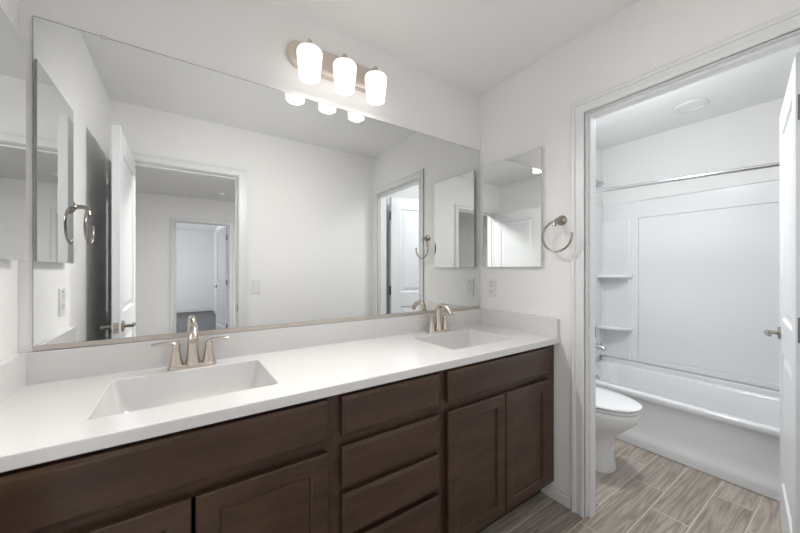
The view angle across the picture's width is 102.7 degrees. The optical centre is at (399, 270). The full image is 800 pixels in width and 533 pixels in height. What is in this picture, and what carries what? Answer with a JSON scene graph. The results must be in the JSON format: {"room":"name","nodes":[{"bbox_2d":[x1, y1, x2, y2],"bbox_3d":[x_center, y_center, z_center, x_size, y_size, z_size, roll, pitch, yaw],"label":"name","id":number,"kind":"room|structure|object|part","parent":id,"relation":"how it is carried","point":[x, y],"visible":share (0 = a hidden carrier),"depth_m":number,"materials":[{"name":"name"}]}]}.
{"room":"bathroom","nodes":[
{"label":"bathroom","id":0,"kind":"room"},
{"bbox_2d":[0,0,17,361],"bbox_3d":[-0.828,0.024,0.349,0.120,2.436,1.495,0,0,-34],"label":"wall","id":1,"kind":"structure","parent":0,"point":[8,268],"depth_m":0.95,"materials":[{"name":"white paint"}]},
{"bbox_2d":[0,6,25,260],"bbox_3d":[-1.038,-0.362,0.795,0.030,0.665,0.418,0,0,-34],"label":"medicine cabinet","id":2,"kind":"object","parent":1,"relation":"attached to","point":[12,45],"visible":1,"depth_m":0.90,"materials":[{"name":"silver metal"}]},
{"bbox_2d":[18,0,602,359],"bbox_3d":[0.370,0.024,2.132,4.101,2.436,0.120,0,0,-34],"label":"wall","id":3,"kind":"structure","parent":0,"point":[248,40],"depth_m":1.37,"materials":[{"name":"white paint"}]},
{"bbox_2d":[26,309,479,384],"bbox_3d":[-0.320,0.309,1.582,2.059,0.102,0.020,0,0,-34],"label":"backsplash","id":4,"kind":"structure","parent":3,"relation":"attached to","point":[45,366],"depth_m":1.30,"materials":[{"name":"white stone"}]},
{"bbox_2d":[32,16,478,350],"bbox_3d":[-0.316,-0.280,1.590,2.052,1.072,0.009,0,0,-34],"label":"vanity mirror","id":5,"kind":"object","parent":3,"relation":"attached to","point":[170,194],"visible":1,"depth_m":1.30,"materials":[{"name":"clear glass"}]},
{"bbox_2d":[286,39,386,105],"bbox_3d":[-0.275,-0.952,1.521,0.476,0.219,0.170,0,0,-34],"label":"vanity light","id":6,"kind":"object","parent":3,"relation":"attached to","point":[312,63],"visible":1,"depth_m":1.47,"materials":[{"name":"white glass"}]},
{"bbox_3d":[-0.396,-0.904,1.404,0.110,0.124,0.110,0,0,-34],"label":"lamp shade","id":7,"kind":"part","parent":6,"relation":"part of","materials":[{"name":"white glass"}]},
{"bbox_3d":[-0.258,-0.904,1.497,0.110,0.124,0.110,0,0,-34],"label":"lamp shade","id":8,"kind":"part","parent":6,"relation":"part of","materials":[{"name":"white glass"}]},
{"bbox_3d":[-0.120,-0.904,1.590,0.110,0.124,0.110,0,0,-34],"label":"lamp shade","id":9,"kind":"part","parent":6,"relation":"part of","materials":[{"name":"white glass"}]},
{"bbox_2d":[596,179,603,187],"bbox_3d":[1.745,-0.805,2.883,0.072,0.138,0.170,0,0,-34],"label":"shower","id":10,"kind":"object","parent":3,"relation":"attached to","point":[598,183],"visible":0.48,"depth_m":2.83,"materials":[{"name":"silver metal"}]},
{"bbox_2d":[268,0,799,149],"bbox_3d":[2.537,-1.244,-2.480,5.670,0.100,10.190,0,0,-34],"label":"ceiling","id":11,"kind":"structure","parent":0,"point":[475,46],"depth_m":1.68,"materials":[{"name":"white paint"}]},
{"bbox_2d":[674,99,709,112],"bbox_3d":[2.114,-1.188,2.320,0.196,0.010,0.196,0,0,-34],"label":"recessed light","id":12,"kind":"object","parent":11,"relation":"in","point":[690,106],"visible":1,"depth_m":2.31,"materials":[{"name":"white plastic"}]},
{"bbox_2d":[678,102,704,110],"bbox_3d":[2.114,-1.188,2.320,0.142,0.002,0.142,0,0,-34],"label":"diffuser","id":13,"kind":"object","parent":12,"relation":"attached to","point":[691,106],"depth_m":2.32,"materials":[{"name":"white plastic"}]},
{"bbox_2d":[479,438,781,532],"bbox_3d":[0.822,1.292,1.463,4.101,0.100,1.735,0,0,-34],"label":"floor","id":14,"kind":"structure","parent":0,"point":[647,492],"depth_m":1.68,"materials":[{"name":"brown wood"}]},
{"bbox_2d":[0,396,332,532],"bbox_3d":[-0.698,0.817,1.005,0.826,0.851,0.547,0,0,-34],"label":"base cabinet","id":15,"kind":"object","parent":14,"relation":"on","point":[271,471],"visible":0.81,"depth_m":0.81,"materials":[{"name":"brown wood"}]},
{"bbox_3d":[-0.670,0.846,0.708,0.350,0.553,0.023,0,0,-34],"label":"door","id":16,"kind":"part","parent":15,"relation":"part of","materials":[{"name":"brown wood"}]},
{"bbox_3d":[-0.374,0.846,0.908,0.350,0.553,0.023,0,0,-34],"label":"door","id":17,"kind":"part","parent":15,"relation":"part of","materials":[{"name":"brown wood"}]},
{"bbox_2d":[0,324,559,472],"bbox_3d":[-0.169,0.425,1.358,2.098,0.133,0.557,0,0,-34],"label":"countertop","id":18,"kind":"structure","parent":15,"relation":"on","point":[40,423],"depth_m":1.05,"materials":[{"name":"white stone"}]},
{"bbox_2d":[0,352,26,403],"bbox_3d":[-1.032,0.309,0.778,0.022,0.102,0.554,0,0,-34],"label":"side splash","id":19,"kind":"object","parent":18,"relation":"on","point":[13,368],"visible":1,"depth_m":0.92,"materials":[{"name":"white stone"}]},
{"bbox_2d":[89,361,276,418],"bbox_3d":[-0.663,0.427,1.029,0.452,0.129,0.342,0,0,-34],"label":"sink basin","id":20,"kind":"object","parent":18,"relation":"in","point":[116,397],"depth_m":1.12,"materials":[{"name":"white ceramic"}]},
{"bbox_2d":[150,322,230,370],"bbox_3d":[-0.773,0.274,1.194,0.186,0.171,0.179,0,0,10],"label":"faucet","id":21,"kind":"object","parent":18,"relation":"on","point":[193,360],"visible":1,"depth_m":1.18,"materials":[{"name":"silver metal"}]},
{"bbox_3d":[-0.844,0.268,1.148,0.081,0.021,0.022,0,0,-34],"label":"lever","id":22,"kind":"part","parent":21,"relation":"part of","materials":[{"name":"silver metal"}]},
{"bbox_3d":[-0.817,0.308,1.168,0.047,0.084,0.047,0,0,-34],"label":"handle","id":23,"kind":"part","parent":21,"relation":"part of","materials":[{"name":"silver metal"}]},
{"bbox_3d":[-0.775,0.351,1.196,0.154,0.015,0.054,0,0,-34],"label":"plate","id":24,"kind":"part","parent":21,"relation":"part of","materials":[{"name":"silver metal"}]},
{"bbox_3d":[-0.748,0.269,1.157,0.052,0.161,0.147,0,0,-34],"label":"spout","id":25,"kind":"part","parent":21,"relation":"part of","materials":[{"name":"silver metal"}]},
{"bbox_3d":[-0.732,0.308,1.225,0.047,0.084,0.047,0,0,-34],"label":"handle","id":26,"kind":"part","parent":21,"relation":"part of","materials":[{"name":"silver metal"}]},
{"bbox_3d":[-0.704,0.268,1.243,0.081,0.021,0.022,0,0,-34],"label":"lever","id":27,"kind":"part","parent":21,"relation":"part of","materials":[{"name":"silver metal"}]},
{"bbox_2d":[421,303,453,333],"bbox_3d":[0.225,0.274,1.868,0.186,0.171,0.179,0,0,10],"label":"faucet","id":28,"kind":"object","parent":18,"relation":"on","point":[439,327],"visible":1,"depth_m":1.85,"materials":[{"name":"silver metal"}]},
{"bbox_3d":[0.181,0.308,1.842,0.047,0.084,0.047,0,0,-34],"label":"handle","id":29,"kind":"part","parent":28,"relation":"part of","materials":[{"name":"silver metal"}]},
{"bbox_3d":[0.224,0.351,1.870,0.154,0.015,0.054,0,0,-34],"label":"plate","id":30,"kind":"part","parent":28,"relation":"part of","materials":[{"name":"silver metal"}]},
{"bbox_3d":[0.250,0.269,1.831,0.052,0.161,0.147,0,0,-34],"label":"spout","id":31,"kind":"part","parent":28,"relation":"part of","materials":[{"name":"silver metal"}]},
{"bbox_3d":[0.266,0.308,1.899,0.047,0.084,0.047,0,0,-34],"label":"handle","id":32,"kind":"part","parent":28,"relation":"part of","materials":[{"name":"silver metal"}]},
{"bbox_2d":[414,330,510,349],"bbox_3d":[0.336,0.427,1.696,0.448,0.129,0.322,0,0,-34],"label":"sink basin","id":33,"kind":"object","parent":18,"relation":"in","point":[457,339],"depth_m":1.84,"materials":[{"name":"white ceramic"}]},
{"bbox_2d":[479,308,558,337],"bbox_3d":[0.692,0.309,1.942,0.022,0.102,0.554,0,0,-34],"label":"side splash","id":34,"kind":"object","parent":18,"relation":"on","point":[547,326],"visible":0.86,"depth_m":1.89,"materials":[{"name":"white stone"}]},
{"bbox_2d":[333,371,440,532],"bbox_3d":[-0.166,0.817,1.364,0.458,0.851,0.547,0,0,-34],"label":"base cabinet","id":35,"kind":"object","parent":14,"relation":"on","point":[387,437],"visible":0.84,"depth_m":1.12,"materials":[{"name":"brown wood"}]},
{"bbox_3d":[-0.019,0.792,1.147,0.411,0.138,0.023,0,0,-34],"label":"drawer","id":36,"kind":"part","parent":35,"relation":"part of","materials":[{"name":"brown wood"}]},
{"bbox_3d":[-0.019,0.634,1.147,0.411,0.133,0.023,0,0,-34],"label":"drawer","id":37,"kind":"part","parent":35,"relation":"part of","materials":[{"name":"brown wood"}]},
{"bbox_3d":[-0.019,0.470,1.147,0.411,0.130,0.023,0,0,-34],"label":"drawer","id":38,"kind":"part","parent":35,"relation":"part of","materials":[{"name":"brown wood"}]},
{"bbox_3d":[-0.019,1.002,1.147,0.411,0.239,0.023,0,0,-34],"label":"drawer","id":39,"kind":"part","parent":35,"relation":"part of","materials":[{"name":"brown wood"}]},
{"bbox_2d":[441,345,553,532],"bbox_3d":[0.361,0.817,1.720,0.814,0.851,0.547,0,0,-34],"label":"base cabinet","id":40,"kind":"object","parent":14,"relation":"on","point":[497,414],"visible":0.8,"depth_m":1.44,"materials":[{"name":"brown wood"}]},
{"bbox_3d":[0.335,0.846,1.386,0.352,0.553,0.023,0,0,-34],"label":"door","id":41,"kind":"part","parent":40,"relation":"part of","materials":[{"name":"brown wood"}]},
{"bbox_3d":[0.631,0.846,1.586,0.350,0.553,0.023,0,0,-34],"label":"door","id":42,"kind":"part","parent":40,"relation":"part of","materials":[{"name":"brown wood"}]},
{"bbox_2d":[596,386,642,472],"bbox_3d":[1.198,0.857,2.166,0.452,0.769,0.733,0,0,-34],"label":"toilet","id":43,"kind":"object","parent":14,"relation":"on","point":[617,413],"visible":0.26,"depth_m":1.93,"materials":[{"name":"white ceramic"}]},
{"bbox_3d":[1.219,1.044,2.134,0.372,0.395,0.647,0,0,-34],"label":"bowl","id":44,"kind":"part","parent":43,"relation":"part of","materials":[{"name":"white ceramic"}]},
{"bbox_3d":[1.255,0.835,2.082,0.368,0.016,0.524,0,0,-34],"label":"seat","id":45,"kind":"part","parent":43,"relation":"part of","materials":[{"name":"white plastic"}]},
{"bbox_3d":[1.256,0.811,2.080,0.374,0.024,0.527,0,0,-34],"label":"lid","id":46,"kind":"part","parent":43,"relation":"part of","materials":[{"name":"white ceramic"}]},
{"bbox_2d":[596,355,779,501],"bbox_3d":[2.092,1.038,2.321,0.785,0.404,1.491,0,0,-34],"label":"bathtub","id":47,"kind":"object","parent":14,"relation":"on","point":[727,431],"visible":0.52,"depth_m":2.14,"materials":[{"name":"white ceramic"}]},
{"bbox_2d":[596,179,779,391],"bbox_3d":[2.116,0.103,2.337,0.734,1.465,1.491,0,0,-34],"label":"shower surround","id":48,"kind":"object","parent":47,"relation":"on","point":[688,282],"visible":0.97,"depth_m":2.57,"materials":[{"name":"white plastic"}]},
{"bbox_3d":[1.692,0.098,2.939,0.704,1.454,0.018,0,0,-34],"label":"panel","id":49,"kind":"part","parent":48,"relation":"part of","materials":[{"name":"white plastic"}]},
{"bbox_2d":[596,342,606,351],"bbox_3d":[1.757,0.672,2.867,0.052,0.084,0.173,0,0,-34],"label":"tub spout","id":50,"kind":"object","parent":48,"relation":"attached to","point":[600,346],"visible":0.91,"depth_m":2.82,"materials":[{"name":"silver metal"}]},
{"bbox_2d":[597,324,632,330],"bbox_3d":[2.005,0.539,2.989,0.130,0.030,0.251,0,0,-34],"label":"corner shelf","id":51,"kind":"object","parent":48,"relation":"attached to","point":[610,327],"depth_m":2.99,"materials":[{"name":"white plastic"}]},
{"bbox_2d":[597,275,632,277],"bbox_3d":[2.005,0.055,2.989,0.130,0.030,0.251,0,0,-34],"label":"corner shelf","id":52,"kind":"object","parent":48,"relation":"attached to","point":[598,276],"depth_m":2.94,"materials":[{"name":"white plastic"}]},
{"bbox_2d":[596,162,779,192],"bbox_3d":[1.850,-0.612,2.157,0.060,0.130,1.490,0,0,-34],"label":"shower rod","id":53,"kind":"object","parent":48,"relation":"attached to","point":[776,164],"visible":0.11,"depth_m":2.05,"materials":[{"name":"silver metal"}]},
{"bbox_2d":[480,0,799,517],"bbox_3d":[1.004,0.024,1.586,0.097,2.436,1.495,0,0,-34],"label":"wall","id":54,"kind":"structure","parent":0,"point":[529,110],"depth_m":1.70,"materials":[{"name":"white paint"}]},
{"bbox_2d":[487,279,495,297],"bbox_3d":[0.599,0.118,2.091,0.009,0.116,0.071,0,0,-34],"label":"wall outlet","id":55,"kind":"object","parent":54,"relation":"attached to","point":[491,284],"visible":1,"depth_m":2.09,"materials":[{"name":"white plastic"}]},
{"bbox_2d":[489,283,492,293],"bbox_3d":[0.597,0.118,2.090,0.002,0.066,0.033,0,0,-34],"label":"receptacle","id":56,"kind":"object","parent":55,"relation":"attached to","point":[490,284],"depth_m":2.09,"materials":[{"name":"grey plastic"}]},
{"bbox_2d":[483,147,542,266],"bbox_3d":[0.678,-0.354,1.960,0.022,0.665,0.418,0,0,-34],"label":"medicine cabinet","id":57,"kind":"object","parent":54,"relation":"attached to","point":[513,186],"visible":1,"depth_m":1.93,"materials":[{"name":"silver metal"}]},
{"bbox_2d":[541,483,570,509],"bbox_3d":[0.841,1.206,1.729,0.012,0.072,0.167,0,0,-34],"label":"baseboard","id":58,"kind":"structure","parent":54,"relation":"attached to","point":[550,490],"depth_m":1.71,"materials":[{"name":"white"}]},
{"bbox_2d":[541,215,572,251],"bbox_3d":[0.838,-0.194,1.681,0.072,0.199,0.169,0,0,-34],"label":"towel ring","id":59,"kind":"object","parent":54,"relation":"attached to","point":[561,220],"visible":1,"depth_m":1.68,"materials":[{"name":"silver metal"}]},
{"bbox_3d":[0.827,-0.255,1.684,0.060,0.047,0.022,0,0,-27],"label":"arm","id":60,"kind":"part","parent":59,"relation":"part of","materials":[{"name":"silver metal"}]},
{"bbox_3d":[0.855,-0.266,1.700,0.022,0.054,0.054,0,0,-34],"label":"wall post","id":61,"kind":"part","parent":59,"relation":"part of","materials":[{"name":"silver metal"}]},
{"bbox_2d":[571,8,799,517],"bbox_3d":[1.121,0.195,1.311,0.016,2.095,0.831,0,0,-34],"label":"trim","id":62,"kind":"structure","parent":54,"relation":"attached to","point":[787,23],"depth_m":1.61,"materials":[{"name":"white wood"}]},
{"bbox_2d":[586,30,799,517],"bbox_3d":[1.168,0.227,1.343,0.097,2.030,0.701,0,0,-34],"label":"trim","id":63,"kind":"structure","parent":54,"relation":"attached to","point":[793,39],"depth_m":1.60,"materials":[{"name":"white wood"}]},
{"bbox_2d":[763,52,799,532],"bbox_3d":[1.670,0.230,1.360,0.712,2.005,0.149,0,0,-43],"label":"door","id":64,"kind":"structure","parent":54,"relation":"in","point":[788,332],"depth_m":1.25,"materials":[{"name":"white paint"}]},
{"bbox_3d":[1.818,0.307,1.562,0.137,0.062,0.057,0,0,-43],"label":"handle","id":65,"kind":"part","parent":64,"relation":"part of","materials":[{"name":"silver metal"}]},
{"bbox_3d":[1.671,-0.210,1.361,0.470,0.885,0.033,0,0,-43],"label":"panel","id":66,"kind":"part","parent":64,"relation":"part of","materials":[{"name":"white paint"}]},
{"bbox_3d":[1.671,0.702,1.361,0.470,0.640,0.033,0,0,-43],"label":"panel","id":67,"kind":"part","parent":64,"relation":"part of","materials":[{"name":"white paint"}]},
{"bbox_2d":[603,97,783,205],"bbox_3d":[2.471,0.024,2.577,0.120,2.436,1.495,0,0,-34],"label":"wall","id":68,"kind":"structure","parent":0,"point":[750,136],"depth_m":2.57,"materials":[{"name":"white paint"}]}
]}

